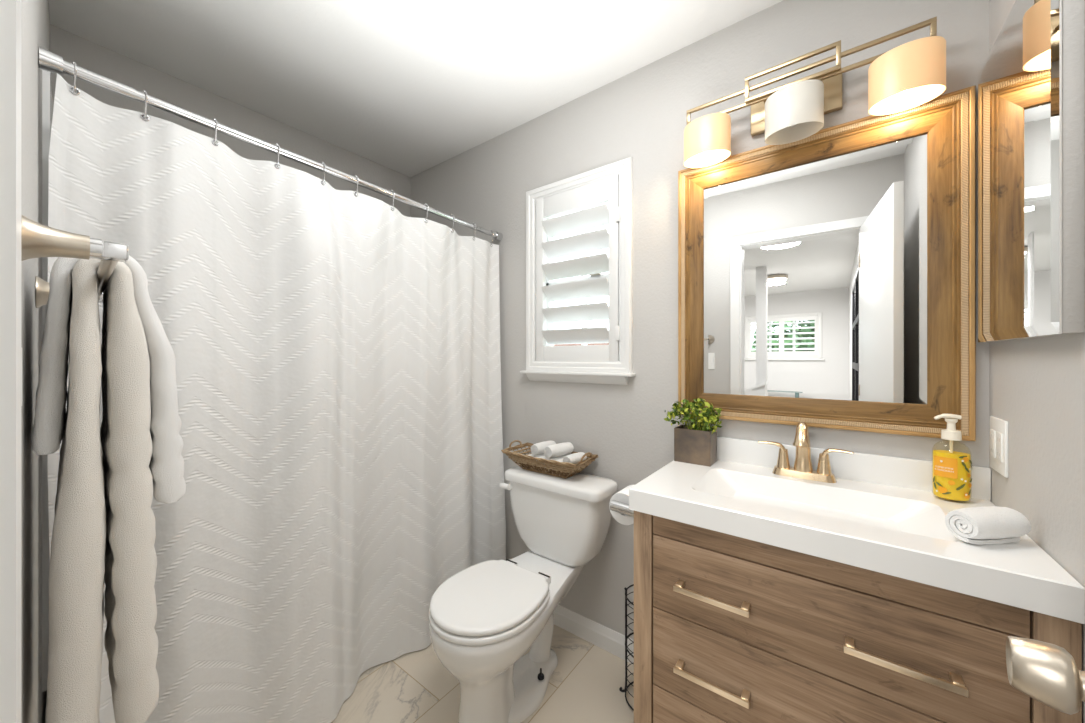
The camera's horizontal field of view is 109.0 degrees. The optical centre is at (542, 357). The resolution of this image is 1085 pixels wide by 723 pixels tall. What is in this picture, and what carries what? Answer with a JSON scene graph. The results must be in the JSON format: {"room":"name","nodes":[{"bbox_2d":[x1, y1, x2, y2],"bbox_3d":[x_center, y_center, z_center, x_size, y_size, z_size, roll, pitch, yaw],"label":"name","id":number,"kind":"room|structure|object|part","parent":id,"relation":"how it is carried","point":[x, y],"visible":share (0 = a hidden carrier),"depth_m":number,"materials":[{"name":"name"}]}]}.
{"room":"bathroom","nodes":[
{"label":"bathroom","id":0,"kind":"room"},
{"bbox_2d":[21,0,49,722],"bbox_3d":[-0.797,0.036,0.521,2.546,2.440,0.115,0,0,39],"label":"wall","id":1,"kind":"structure","parent":0,"point":[35,16],"depth_m":0.71,"materials":[{"name":"grey paint"}]},
{"bbox_2d":[0,0,20,722],"bbox_3d":[-0.219,0.202,0.046,0.786,2.108,0.149,0,0,39],"label":"trim","id":2,"kind":"structure","parent":1,"relation":"attached to","point":[10,10],"depth_m":0.32,"materials":[{"name":"white paint"}]},
{"bbox_2d":[21,347,21,405],"bbox_3d":[-0.593,0.021,0.434,0.070,0.119,0.010,0,0,39],"label":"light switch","id":3,"kind":"object","parent":1,"relation":"attached to","point":[21,347],"visible":0.11,"depth_m":0.44,"materials":[{"name":"white plastic"}]},
{"bbox_2d":[42,70,52,691],"bbox_3d":[-1.418,0.006,1.309,0.600,1.700,0.342,0,0,37],"label":"trim","id":4,"kind":"structure","parent":1,"relation":"attached to","point":[47,102],"depth_m":0.99,"materials":[{"name":"white plastic"}]},
{"bbox_2d":[21,214,128,307],"bbox_3d":[-0.791,-0.136,0.650,0.646,0.066,0.094,0,0,39],"label":"towel bar","id":5,"kind":"object","parent":1,"relation":"attached to","point":[38,240],"visible":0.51,"depth_m":0.46,"materials":[{"name":"silver metal"}]},
{"bbox_3d":[-1.027,-0.136,0.822,0.066,0.066,0.060,0,0,37],"label":"post","id":6,"kind":"part","parent":5,"relation":"part of","materials":[{"name":"silver metal"}]},
{"bbox_3d":[-0.578,-0.136,0.454,0.066,0.066,0.060,0,0,37],"label":"post","id":7,"kind":"part","parent":5,"relation":"part of","materials":[{"name":"silver metal"}]},
{"bbox_2d":[45,258,158,722],"bbox_3d":[-0.813,0.236,0.715,0.296,0.808,0.139,0,0,37],"label":"bath towel","id":8,"kind":"object","parent":5,"relation":"hanging from","point":[104,531],"visible":0.98,"depth_m":0.64,"materials":[{"name":"beige fabric"}]},
{"bbox_2d":[32,256,185,503],"bbox_3d":[-0.820,0.038,0.739,0.257,0.456,0.187,0,0,37],"label":"hand towel","id":9,"kind":"object","parent":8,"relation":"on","point":[166,465],"visible":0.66,"depth_m":0.68,"materials":[{"name":"white fabric"}]},
{"bbox_2d":[39,46,502,240],"bbox_3d":[-0.676,-0.657,1.460,0.046,0.076,1.490,0,0,37],"label":"shower rod","id":10,"kind":"object","parent":1,"relation":"attached to","point":[49,61],"visible":0.98,"depth_m":1.09,"materials":[{"name":"silver metal"}]},
{"bbox_2d":[71,62,76,92],"bbox_3d":[-1.095,-0.654,0.906,0.037,0.077,0.009,0,0,37],"label":"curtain hook","id":11,"kind":"object","parent":10,"relation":"hanging from","point":[74,63],"visible":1,"depth_m":0.90,"materials":[{"name":"silver metal"}]},
{"bbox_2d":[47,73,505,722],"bbox_3d":[-0.684,0.305,1.457,0.148,1.890,1.454,0,0,39],"label":"shower curtain","id":12,"kind":"object","parent":11,"relation":"hanging from","point":[337,352],"visible":0.87,"depth_m":1.26,"materials":[{"name":"fabric"}]},
{"bbox_2d":[142,90,147,118],"bbox_3d":[-1.026,-0.651,0.998,0.037,0.077,0.009,0,0,37],"label":"curtain hook","id":13,"kind":"object","parent":10,"relation":"hanging from","point":[143,91],"visible":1,"depth_m":0.99,"materials":[{"name":"silver metal"}]},
{"bbox_2d":[213,118,217,144],"bbox_3d":[-0.941,-0.649,1.111,0.037,0.077,0.009,0,0,37],"label":"curtain hook","id":14,"kind":"object","parent":10,"relation":"hanging from","point":[214,119],"visible":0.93,"depth_m":1.10,"materials":[{"name":"silver metal"}]},
{"bbox_2d":[275,143,279,166],"bbox_3d":[-0.847,-0.646,1.234,0.037,0.077,0.009,0,0,37],"label":"curtain hook","id":15,"kind":"object","parent":10,"relation":"hanging from","point":[276,144],"visible":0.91,"depth_m":1.23,"materials":[{"name":"silver metal"}]},
{"bbox_2d":[321,162,325,182],"bbox_3d":[-0.764,-0.643,1.344,0.037,0.077,0.009,0,0,37],"label":"curtain hook","id":16,"kind":"object","parent":10,"relation":"hanging from","point":[321,162],"visible":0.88,"depth_m":1.34,"materials":[{"name":"silver metal"}]},
{"bbox_2d":[50,24,410,216],"bbox_3d":[-1.382,0.036,1.936,0.100,2.440,1.823,0,0,37],"label":"wall","id":17,"kind":"structure","parent":0,"point":[89,55],"depth_m":1.75,"materials":[{"name":"grey paint"}]},
{"bbox_2d":[49,0,782,176],"bbox_3d":[-0.326,-1.224,1.144,2.740,0.080,1.813,0,0,37],"label":"ceiling","id":18,"kind":"structure","parent":0,"point":[406,87],"depth_m":1.49,"materials":[{"name":"white paint"}]},
{"bbox_2d":[331,625,633,722],"bbox_3d":[-0.275,1.286,1.212,2.740,0.060,1.643,0,0,37],"label":"floor","id":19,"kind":"structure","parent":0,"point":[585,683],"depth_m":1.46,"materials":[{"name":"tile"}]},
{"bbox_2d":[429,466,617,722],"bbox_3d":[-0.092,0.880,1.466,0.495,0.752,0.729,0,0,37],"label":"toilet","id":20,"kind":"object","parent":19,"relation":"on","point":[484,618],"visible":0.98,"depth_m":1.41,"materials":[{"name":"white ceramic"}]},
{"bbox_3d":[-0.191,0.841,1.335,0.368,0.020,0.401,0,0,37],"label":"seat","id":21,"kind":"part","parent":20,"relation":"part of","materials":[{"name":"white plastic"}]},
{"bbox_3d":[-0.190,0.817,1.336,0.361,0.019,0.395,0,0,37],"label":"seat lid","id":22,"kind":"part","parent":20,"relation":"part of","materials":[{"name":"white plastic"}]},
{"bbox_3d":[-0.164,0.576,1.734,0.057,0.031,0.030,0,0,37],"label":"flush lever","id":23,"kind":"part","parent":20,"relation":"part of","materials":[{"name":"white plastic"}]},
{"bbox_2d":[501,440,598,478],"bbox_3d":[0.028,0.448,1.728,0.407,0.111,0.192,0,0,37],"label":"wicker basket","id":24,"kind":"object","parent":20,"relation":"on","point":[564,470],"visible":0.85,"depth_m":1.66,"materials":[{"name":"brown wicker"}]},
{"bbox_3d":[-0.129,0.411,1.846,0.014,0.037,0.094,0,0,37],"label":"loop handle","id":25,"kind":"part","parent":24,"relation":"part of","materials":[{"name":"brown wicker"}]},
{"bbox_2d":[529,454,562,461],"bbox_3d":[0.030,0.469,1.734,0.193,0.055,0.098,0,0,37],"label":"folded washcloth","id":26,"kind":"object","parent":24,"relation":"in","point":[543,457],"visible":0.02,"depth_m":1.72,"materials":[{"name":"white fabric"}]},
{"bbox_2d":[531,441,555,456],"bbox_3d":[0.005,0.413,1.768,0.055,0.060,0.126,0,0,44],"label":"rolled washcloth","id":27,"kind":"object","parent":26,"relation":"on","point":[537,450],"visible":0.73,"depth_m":1.73,"materials":[{"name":"white fabric"}]},
{"bbox_2d":[544,442,573,459],"bbox_3d":[0.072,0.410,1.707,0.136,0.066,0.060,0,0,-41],"label":"rolled washcloth","id":28,"kind":"object","parent":26,"relation":"on","point":[555,451],"visible":0.97,"depth_m":1.68,"materials":[{"name":"white fabric"}]},
{"bbox_2d":[563,452,586,463],"bbox_3d":[0.139,0.434,1.658,0.113,0.050,0.053,0,0,-45],"label":"rolled washcloth","id":29,"kind":"object","parent":24,"relation":"in","point":[574,458],"visible":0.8,"depth_m":1.63,"materials":[{"name":"white fabric"}]},
{"bbox_3d":[0.185,0.411,1.609,0.014,0.037,0.094,0,0,37],"label":"loop handle","id":30,"kind":"part","parent":24,"relation":"part of","materials":[{"name":"brown wicker"}]},
{"bbox_3d":[0.070,0.701,1.680,0.469,0.306,0.172,0,0,37],"label":"tank","id":31,"kind":"part","parent":20,"relation":"part of","materials":[{"name":"white ceramic"}]},
{"bbox_3d":[0.069,0.527,1.678,0.494,0.046,0.197,0,0,37],"label":"tank lid","id":32,"kind":"part","parent":20,"relation":"part of","materials":[{"name":"white ceramic"}]},
{"bbox_2d":[619,584,633,710],"bbox_3d":[0.379,1.059,1.429,0.183,0.397,0.179,0,0,37],"label":"stand","id":33,"kind":"object","parent":19,"relation":"on","point":[625,588],"visible":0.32,"depth_m":1.45,"materials":[{"name":"black metal"}]},
{"bbox_2d":[634,511,1081,722],"bbox_3d":[0.696,0.840,1.032,0.770,0.832,0.509,0,0,37],"label":"vanity cabinet","id":34,"kind":"object","parent":19,"relation":"on","point":[728,628],"visible":0.9,"depth_m":0.85,"materials":[{"name":"brown wood"}]},
{"bbox_2d":[610,500,633,516],"bbox_3d":[0.296,0.463,1.230,0.103,0.038,0.160,0,0,37],"label":"paper holder","id":35,"kind":"object","parent":34,"relation":"attached to","point":[617,506],"visible":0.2,"depth_m":1.18,"materials":[{"name":"silver metal"}]},
{"bbox_2d":[609,485,633,524],"bbox_3d":[0.284,0.474,1.255,0.100,0.100,0.100,0,0,37],"label":"toilet paper roll","id":36,"kind":"object","parent":35,"relation":"hanging from","point":[623,495],"visible":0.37,"depth_m":1.22,"materials":[{"name":"white paper"}]},
{"bbox_3d":[0.420,0.840,1.262,0.052,0.832,0.475,0,0,37],"label":"panel","id":37,"kind":"part","parent":34,"relation":"part of","materials":[{"name":"brown wood"}]},
{"bbox_3d":[0.571,1.016,0.865,0.661,0.250,0.020,0,0,37],"label":"drawer","id":38,"kind":"part","parent":34,"relation":"part of","materials":[{"name":"brown wood"}]},
{"bbox_3d":[0.413,0.794,0.950,0.172,0.015,0.037,0,0,37],"label":"handle","id":39,"kind":"part","parent":34,"relation":"part of","materials":[{"name":"gold metal"}]},
{"bbox_3d":[0.413,0.587,0.950,0.172,0.015,0.037,0,0,37],"label":"handle","id":40,"kind":"part","parent":34,"relation":"part of","materials":[{"name":"gold metal"}]},
{"bbox_3d":[0.571,0.784,0.865,0.661,0.208,0.020,0,0,37],"label":"drawer","id":41,"kind":"part","parent":34,"relation":"part of","materials":[{"name":"brown wood"}]},
{"bbox_3d":[0.571,0.453,0.865,0.661,0.052,0.020,0,0,37],"label":"panel","id":42,"kind":"part","parent":34,"relation":"part of","materials":[{"name":"brown wood"}]},
{"bbox_2d":[629,436,1084,623],"bbox_3d":[0.701,0.363,1.046,0.781,0.160,0.490,0,0,37],"label":"sink","id":43,"kind":"object","parent":34,"relation":"in","point":[882,513],"visible":0.77,"depth_m":0.95,"materials":[{"name":"white stone"}]},
{"bbox_2d":[664,398,721,466],"bbox_3d":[0.535,0.254,1.377,0.202,0.223,0.097,0,0,37],"label":"potted plant","id":44,"kind":"object","parent":43,"relation":"on","point":[694,443],"visible":1,"depth_m":1.34,"materials":[{"name":"green plant"}]},
{"bbox_3d":[0.542,0.306,1.373,0.122,0.117,0.092,0,0,37],"label":"pot","id":45,"kind":"part","parent":44,"relation":"part of","materials":[{"name":"brown metal"}]},
{"bbox_3d":[0.541,0.214,1.366,0.147,0.103,0.073,0,0,23],"label":"stem","id":46,"kind":"part","parent":44,"relation":"part of","materials":[{"name":"green plant"}]},
{"bbox_2d":[758,422,853,482],"bbox_3d":[0.776,0.278,1.156,0.243,0.174,0.136,0,0,37],"label":"faucet","id":47,"kind":"object","parent":43,"relation":"on","point":[803,468],"visible":1,"depth_m":1.17,"materials":[{"name":"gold metal"}]},
{"bbox_3d":[0.731,0.282,1.231,0.078,0.031,0.028,0,0,21],"label":"lever","id":48,"kind":"part","parent":47,"relation":"part of","materials":[{"name":"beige metal"}]},
{"bbox_3d":[0.760,0.316,1.221,0.039,0.058,0.039,0,0,37],"label":"handle stem","id":49,"kind":"part","parent":47,"relation":"part of","materials":[{"name":"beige metal"}]},
{"bbox_3d":[0.776,0.268,1.157,0.050,0.154,0.132,0,0,37],"label":"spout","id":50,"kind":"part","parent":47,"relation":"part of","materials":[{"name":"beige metal"}]},
{"bbox_3d":[0.801,0.354,1.189,0.164,0.022,0.052,0,0,37],"label":"plate","id":51,"kind":"part","parent":47,"relation":"part of","materials":[{"name":"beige metal"}]},
{"bbox_3d":[0.843,0.316,1.158,0.039,0.058,0.039,0,0,37],"label":"handle stem","id":52,"kind":"part","parent":47,"relation":"part of","materials":[{"name":"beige metal"}]},
{"bbox_3d":[0.861,0.282,1.133,0.028,0.031,0.078,0,0,-37],"label":"lever","id":53,"kind":"part","parent":47,"relation":"part of","materials":[{"name":"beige metal"}]},
{"bbox_2d":[933,414,971,502],"bbox_3d":[1.051,0.254,0.995,0.071,0.222,0.054,0,0,37],"label":"soap bottle","id":54,"kind":"object","parent":43,"relation":"on","point":[952,479],"visible":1,"depth_m":0.98,"materials":[{"name":"yellow plastic"}]},
{"bbox_2d":[945,506,1030,544],"bbox_3d":[0.886,0.333,0.773,0.124,0.067,0.066,0,0,-8],"label":"rolled towel","id":55,"kind":"object","parent":43,"relation":"on","point":[991,524],"visible":1,"depth_m":0.75,"materials":[{"name":"white fabric"}]},
{"bbox_3d":[0.687,0.587,0.743,0.172,0.015,0.037,0,0,37],"label":"handle","id":56,"kind":"part","parent":34,"relation":"part of","materials":[{"name":"gold metal"}]},
{"bbox_3d":[0.993,0.840,0.828,0.050,0.832,0.475,0,0,37],"label":"panel","id":57,"kind":"part","parent":34,"relation":"part of","materials":[{"name":"brown wood"}]},
{"bbox_2d":[411,0,988,639],"bbox_3d":[0.185,0.036,1.820,2.540,2.440,0.120,0,0,37],"label":"wall","id":58,"kind":"structure","parent":0,"point":[641,115],"depth_m":1.57,"materials":[{"name":"grey paint"}]},
{"bbox_2d":[520,157,635,384],"bbox_3d":[0.167,-0.357,1.796,0.590,0.941,0.150,0,0,37],"label":"window","id":59,"kind":"structure","parent":58,"relation":"in","point":[595,372],"depth_m":1.71,"materials":[{"name":"white paint"}]},
{"bbox_3d":[0.199,-0.370,1.837,0.453,0.828,0.045,0,0,37],"label":"sash frame","id":60,"kind":"part","parent":59,"relation":"part of","materials":[{"name":"white paint"}]},
{"bbox_2d":[536,175,619,360],"bbox_3d":[0.156,-0.370,1.771,0.449,0.814,0.066,0,0,37],"label":"window shutter","id":61,"kind":"object","parent":59,"relation":"attached to","point":[605,190],"visible":0.89,"depth_m":1.75,"materials":[{"name":"white paint"}]},
{"bbox_3d":[0.141,0.088,1.762,0.590,0.050,0.065,0,0,37],"label":"sill","id":62,"kind":"part","parent":59,"relation":"part of","materials":[{"name":"white paint"}]},
{"bbox_2d":[553,605,633,663],"bbox_3d":[0.146,1.210,1.765,0.985,0.092,0.014,0,0,37],"label":"baseboard","id":63,"kind":"structure","parent":58,"relation":"attached to","point":[591,631],"depth_m":1.70,"materials":[{"name":"white paint"}]},
{"bbox_2d":[684,16,945,167],"bbox_3d":[0.780,-0.797,1.202,0.656,0.221,0.146,0,0,37],"label":"vanity light","id":64,"kind":"object","parent":58,"relation":"attached to","point":[911,74],"visible":1,"depth_m":1.13,"materials":[{"name":"beige fabric"}]},
{"bbox_3d":[0.568,-0.750,1.338,0.152,0.125,0.108,0,0,37],"label":"lamp shade","id":65,"kind":"part","parent":64,"relation":"part of","materials":[{"name":"beige"}]},
{"bbox_3d":[0.756,-0.868,1.183,0.247,0.080,0.010,0,0,37],"label":"frame","id":66,"kind":"part","parent":64,"relation":"part of","materials":[{"name":"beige metal"}]},
{"bbox_3d":[0.769,-0.750,1.186,0.152,0.125,0.108,0,0,37],"label":"lamp shade","id":67,"kind":"part","parent":64,"relation":"part of","materials":[{"name":"white glass"}]},
{"bbox_3d":[0.815,-0.821,1.254,0.248,0.118,0.022,0,0,37],"label":"plate","id":68,"kind":"part","parent":64,"relation":"part of","materials":[{"name":"beige metal"}]},
{"bbox_3d":[0.766,-0.851,1.189,0.630,0.057,0.010,0,0,37],"label":"long frame","id":69,"kind":"part","parent":64,"relation":"part of","materials":[{"name":"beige metal"}]},
{"bbox_3d":[0.970,-0.750,1.034,0.152,0.125,0.108,0,0,37],"label":"lamp shade","id":70,"kind":"part","parent":64,"relation":"part of","materials":[{"name":"beige fabric"}]},
{"bbox_2d":[678,85,975,440],"bbox_3d":[0.824,-0.246,1.242,0.766,0.924,0.031,0,0,37],"label":"framed mirror","id":71,"kind":"object","parent":58,"relation":"attached to","point":[827,277],"visible":0.84,"depth_m":1.18,"materials":[{"name":"brown wood"}]},
{"bbox_2d":[704,134,926,403],"bbox_3d":[0.829,-0.246,1.248,0.594,0.752,0.001,0,0,37],"label":"mirror glass","id":72,"kind":"object","parent":71,"relation":"attached to","point":[815,267],"depth_m":1.21,"materials":[{"name":"silver mirror"}]},
{"bbox_2d":[717,436,990,500],"bbox_3d":[0.843,0.325,1.233,0.779,0.084,0.020,0,0,37],"label":"backsplash","id":73,"kind":"structure","parent":58,"relation":"attached to","point":[910,473],"depth_m":1.14,"materials":[{"name":"white stone"}]},
{"bbox_2d":[989,0,1084,722],"bbox_3d":[0.736,0.036,0.360,0.100,2.440,1.783,0,0,37],"label":"wall","id":74,"kind":"structure","parent":0,"point":[1037,384],"depth_m":0.74,"materials":[{"name":"grey paint"}]},
{"bbox_2d":[990,416,1007,477],"bbox_3d":[1.107,0.212,0.941,0.008,0.130,0.112,0,0,37],"label":"light switch","id":75,"kind":"object","parent":74,"relation":"attached to","point":[998,427],"visible":1,"depth_m":0.93,"materials":[{"name":"white plastic"}]},
{"bbox_2d":[990,429,995,457],"bbox_3d":[1.119,0.212,0.962,0.003,0.066,0.033,0,0,37],"label":"rocker switch","id":76,"kind":"object","parent":75,"relation":"attached to","point":[992,431],"depth_m":0.96,"materials":[{"name":"grey plastic"}]},
{"bbox_2d":[997,432,1001,461],"bbox_3d":[1.090,0.212,0.923,0.003,0.066,0.033,0,0,37],"label":"rocker switch","id":77,"kind":"object","parent":75,"relation":"attached to","point":[999,434],"depth_m":0.92,"materials":[{"name":"grey plastic"}]},
{"bbox_2d":[978,0,1084,341],"bbox_3d":[0.993,-0.384,0.808,0.030,0.687,0.454,0,0,37],"label":"medicine cabinet","id":78,"kind":"object","parent":74,"relation":"attached to","point":[1031,81],"visible":1,"depth_m":0.71,"materials":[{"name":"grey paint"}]},
{"bbox_2d":[1006,636,1084,714],"bbox_3d":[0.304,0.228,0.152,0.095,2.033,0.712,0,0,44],"label":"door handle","id":79,"kind":"structure","parent":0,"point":[1045,672],"depth_m":0.37,"materials":[{"name":"silver metal"}]},
{"label":"outside","id":80,"kind":"structure","parent":0,"visible":0},
{"bbox_3d":[0.000,3.906,0.000,24.000,0.100,32.000,0,0,37],"label":"ground","id":81,"kind":"structure","parent":80,"visible":0},
{"bbox_2d":[554,343,608,345],"bbox_3d":[0.779,1.688,10.567,8.500,4.336,7.800,0,0,37],"label":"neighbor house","id":82,"kind":"structure","parent":81,"relation":"on","point":[594,343],"depth_m":10.72,"materials":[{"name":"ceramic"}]}
]}

